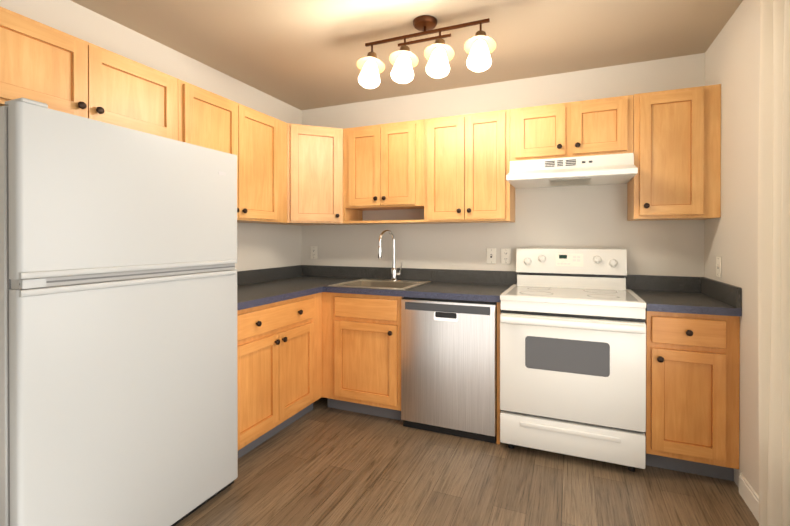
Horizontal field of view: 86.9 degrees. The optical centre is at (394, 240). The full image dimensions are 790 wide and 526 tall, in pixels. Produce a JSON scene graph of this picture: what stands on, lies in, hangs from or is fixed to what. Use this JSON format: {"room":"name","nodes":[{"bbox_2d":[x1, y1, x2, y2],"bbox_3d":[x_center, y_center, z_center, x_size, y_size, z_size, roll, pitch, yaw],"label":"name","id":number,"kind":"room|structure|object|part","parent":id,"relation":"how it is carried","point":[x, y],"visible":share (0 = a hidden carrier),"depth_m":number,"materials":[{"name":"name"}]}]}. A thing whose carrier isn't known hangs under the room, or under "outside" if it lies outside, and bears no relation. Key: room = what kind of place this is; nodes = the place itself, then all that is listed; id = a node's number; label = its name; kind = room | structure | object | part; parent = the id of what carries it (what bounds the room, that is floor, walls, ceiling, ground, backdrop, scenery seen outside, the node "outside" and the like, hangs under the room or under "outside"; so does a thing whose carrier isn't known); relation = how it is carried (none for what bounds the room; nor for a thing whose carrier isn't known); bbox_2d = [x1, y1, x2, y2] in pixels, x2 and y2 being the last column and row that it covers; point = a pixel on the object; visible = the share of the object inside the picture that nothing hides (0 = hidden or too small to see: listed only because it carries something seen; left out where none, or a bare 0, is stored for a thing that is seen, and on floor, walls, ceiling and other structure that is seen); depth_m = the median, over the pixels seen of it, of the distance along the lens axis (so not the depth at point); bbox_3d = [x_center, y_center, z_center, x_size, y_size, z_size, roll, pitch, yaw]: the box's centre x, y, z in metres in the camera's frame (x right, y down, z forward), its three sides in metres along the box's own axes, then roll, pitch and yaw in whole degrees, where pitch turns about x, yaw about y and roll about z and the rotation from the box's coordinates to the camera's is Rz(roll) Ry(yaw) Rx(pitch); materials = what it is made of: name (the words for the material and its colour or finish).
{"room":"kitchen","nodes":[
{"label":"kitchen","id":0,"kind":"room"},
{"bbox_2d":[0,0,301,270],"bbox_3d":[-1.877,0.035,1.558,0.100,2.440,5.000,0,0,23],"label":"wall","id":1,"kind":"structure","parent":0,"point":[262,246],"depth_m":2.75,"materials":[{"name":"beige paint"}]},
{"bbox_2d":[0,6,177,140],"bbox_3d":[-1.485,-0.699,1.897,0.352,0.365,0.935,0,0,23],"label":"upper cabinet","id":2,"kind":"object","parent":1,"relation":"attached to","point":[54,69],"visible":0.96,"depth_m":1.81,"materials":[{"name":"brown wood"}]},
{"bbox_2d":[178,79,286,222],"bbox_3d":[-1.119,-0.508,2.769,0.352,0.755,0.951,0,0,23],"label":"upper cabinet","id":3,"kind":"object","parent":1,"relation":"attached to","point":[254,141],"visible":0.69,"depth_m":2.74,"materials":[{"name":"brown wood"}]},
{"bbox_2d":[71,0,742,109],"bbox_3d":[-0.416,-1.232,0.937,3.270,0.100,5.200,0,0,23],"label":"ceiling","id":4,"kind":"structure","parent":0,"point":[303,54],"depth_m":2.42,"materials":[{"name":"beige paint"}]},
{"bbox_2d":[357,15,495,88],"bbox_3d":[0.151,-1.022,2.239,0.775,0.328,0.184,0,0,23],"label":"track light","id":5,"kind":"object","parent":4,"relation":"hanging from","point":[426,24],"depth_m":2.21,"materials":[{"name":"white glass"}]},
{"bbox_3d":[0.138,-0.931,2.210,0.739,0.148,0.121,0,0,23],"label":"track light pendant shade","id":6,"kind":"part","parent":5,"relation":"part of","materials":[{"name":"white glass"}]},
{"bbox_2d":[175,397,758,525],"bbox_3d":[-0.416,1.308,0.949,3.270,0.100,5.200,0,0,23],"label":"floor","id":7,"kind":"structure","parent":0,"point":[321,463],"depth_m":2.12,"materials":[{"name":"wood"}]},
{"bbox_2d":[0,98,237,525],"bbox_3d":[-1.294,0.406,1.828,0.721,1.696,0.915,0,0,23],"label":"refrigerator","id":8,"kind":"object","parent":7,"relation":"on","point":[118,337],"visible":1,"depth_m":1.53,"materials":[{"name":"white painted metal"},{"name":"plastic"}]},
{"bbox_2d":[237,292,321,458],"bbox_3d":[-0.971,0.813,2.729,0.655,0.874,0.925,0,0,23],"label":"base cabinet","id":9,"kind":"object","parent":7,"relation":"on","point":[279,363],"visible":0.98,"depth_m":2.56,"materials":[{"name":"brown wood"}]},
{"bbox_2d":[237,265,741,316],"bbox_3d":[0.256,0.306,2.540,3.066,0.142,1.533,0,0,23],"label":"countertop","id":10,"kind":"structure","parent":9,"relation":"on","point":[672,294],"depth_m":2.80,"materials":[{"name":"laminate"}]},
{"bbox_2d":[328,278,430,289],"bbox_3d":[-0.099,0.406,3.160,0.600,0.161,0.560,0,0,23],"label":"sink","id":11,"kind":"object","parent":10,"relation":"in","point":[385,284],"visible":0.25,"depth_m":3.28,"materials":[{"name":"metal"}]},
{"bbox_2d":[378,230,401,280],"bbox_3d":[-0.033,0.122,3.285,0.140,0.406,0.210,0,0,23],"label":"faucet","id":12,"kind":"object","parent":10,"relation":"on","point":[394,273],"visible":1,"depth_m":3.33,"materials":[{"name":"silver metal"}]},
{"bbox_2d":[322,292,403,420],"bbox_3d":[-0.136,0.811,3.182,0.628,0.874,0.657,0,0,23],"label":"base cabinet","id":13,"kind":"object","parent":7,"relation":"on","point":[361,353],"visible":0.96,"depth_m":2.91,"materials":[{"name":"brown wood"}]},
{"bbox_2d":[401,297,496,442],"bbox_3d":[0.442,0.815,2.932,0.618,0.868,0.614,0,0,23],"label":"dishwasher","id":14,"kind":"object","parent":7,"relation":"on","point":[448,366],"visible":0.96,"depth_m":2.64,"materials":[{"name":"silver metal"}]},
{"bbox_2d":[497,302,500,443],"bbox_3d":[0.751,0.812,2.834,0.020,0.874,0.608,0,0,23],"label":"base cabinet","id":15,"kind":"object","parent":7,"relation":"on","point":[498,368],"visible":0.29,"depth_m":2.55,"materials":[{"name":"brown wood"}]},
{"bbox_2d":[500,248,645,471],"bbox_3d":[1.082,0.654,2.596,0.758,1.192,0.735,0,0,23],"label":"range","id":16,"kind":"object","parent":7,"relation":"on","point":[572,352],"visible":1,"depth_m":2.34,"materials":[{"name":"white metal"}]},
{"bbox_2d":[645,310,739,480],"bbox_3d":[1.653,0.814,2.429,0.404,0.874,0.657,0,0,23],"label":"base cabinet","id":17,"kind":"object","parent":7,"relation":"on","point":[692,388],"visible":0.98,"depth_m":2.17,"materials":[{"name":"brown wood"}]},
{"bbox_2d":[302,53,704,276],"bbox_3d":[0.573,0.027,3.293,3.270,2.440,0.100,0,0,23],"label":"wall","id":18,"kind":"structure","parent":0,"point":[592,216],"depth_m":3.07,"materials":[{"name":"beige paint"}]},
{"bbox_2d":[260,123,357,224],"bbox_3d":[-0.695,-0.511,3.438,0.614,0.755,0.608,0,0,23],"label":"upper cabinet","id":19,"kind":"object","parent":18,"relation":"attached to","point":[289,222],"depth_m":3.23,"materials":[{"name":"brown wood"}]},
{"bbox_3d":[-0.609,-0.507,3.231,0.295,0.720,0.287,0,0,23],"label":"wall cabinet","id":20,"kind":"part","parent":19,"relation":"part of","materials":[{"name":"beige wood"}]},
{"bbox_2d":[311,246,316,258],"bbox_3d":[-0.737,0.113,3.785,0.072,0.116,0.008,0,0,23],"label":"electrical outlet","id":21,"kind":"object","parent":18,"relation":"attached to","point":[313,252],"visible":1,"depth_m":3.78,"materials":[{"name":"white plastic"}]},
{"bbox_2d":[343,119,435,224],"bbox_3d":[-0.052,-0.510,3.307,0.680,0.755,0.352,0,0,23],"label":"upper cabinet","id":22,"kind":"object","parent":18,"relation":"attached to","point":[383,166],"visible":1,"depth_m":3.17,"materials":[{"name":"brown wood"}]},
{"bbox_2d":[424,109,514,223],"bbox_3d":[0.544,-0.509,3.055,0.611,0.755,0.352,0,0,23],"label":"upper cabinet","id":23,"kind":"object","parent":18,"relation":"attached to","point":[466,164],"visible":1,"depth_m":2.92,"materials":[{"name":"brown wood"}]},
{"bbox_2d":[487,248,495,263],"bbox_3d":[0.731,0.120,3.164,0.072,0.116,0.014,0,0,23],"label":"light switch","id":24,"kind":"object","parent":18,"relation":"attached to","point":[491,255],"visible":1,"depth_m":3.16,"materials":[{"name":"white plastic"}]},
{"bbox_2d":[501,248,510,263],"bbox_3d":[0.831,0.120,3.125,0.072,0.116,0.008,0,0,23],"label":"electrical outlet","id":25,"kind":"object","parent":18,"relation":"attached to","point":[505,255],"visible":1,"depth_m":3.12,"materials":[{"name":"white plastic"}]},
{"bbox_2d":[510,95,632,160],"bbox_3d":[1.164,-0.708,2.794,0.729,0.355,0.352,0,0,23],"label":"upper cabinet","id":26,"kind":"object","parent":18,"relation":"attached to","point":[602,126],"visible":1,"depth_m":2.65,"materials":[{"name":"brown wood"}]},
{"bbox_2d":[506,153,637,188],"bbox_3d":[1.135,-0.452,2.725,0.724,0.151,0.502,0,0,23],"label":"range hood","id":27,"kind":"object","parent":18,"relation":"attached to","point":[610,169],"visible":1,"depth_m":2.60,"materials":[{"name":"white metal"}]},
{"bbox_2d":[627,84,720,220],"bbox_3d":[1.698,-0.507,2.564,0.430,0.755,0.362,0,0,23],"label":"upper cabinet","id":28,"kind":"object","parent":18,"relation":"attached to","point":[677,146],"visible":1,"depth_m":2.43,"materials":[{"name":"brown wood"}]},
{"bbox_2d":[704,0,759,495],"bbox_3d":[1.045,0.041,0.328,0.100,2.440,5.000,0,0,23],"label":"wall","id":29,"kind":"structure","parent":0,"point":[732,60],"depth_m":2.07,"materials":[{"name":"beige paint"}]},
{"bbox_2d":[716,256,720,276],"bbox_3d":[1.847,0.151,2.385,0.014,0.116,0.072,0,0,23],"label":"light switch","id":30,"kind":"object","parent":29,"relation":"attached to","point":[718,266],"visible":1,"depth_m":2.38,"materials":[{"name":"white plastic"}]},
{"bbox_2d":[739,473,758,522],"bbox_3d":[0.869,1.213,0.063,0.013,0.098,4.345,0,0,23],"label":"baseboard","id":31,"kind":"structure","parent":29,"relation":"attached to","point":[748,494],"depth_m":1.94,"materials":[{"name":"white wood"}]},
{"bbox_3d":[1.039,-1.160,0.824,0.048,0.048,1.820,0,0,23],"label":"curtain rod","id":32,"kind":"object","parent":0,"visible":0},
{"bbox_2d":[758,0,789,525],"bbox_3d":[1.112,0.030,0.837,0.085,2.407,1.790,0,0,23],"label":"door frame","id":33,"kind":"structure","parent":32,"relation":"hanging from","point":[774,291],"depth_m":1.50,"materials":[{"name":"beige wood"}]}
]}

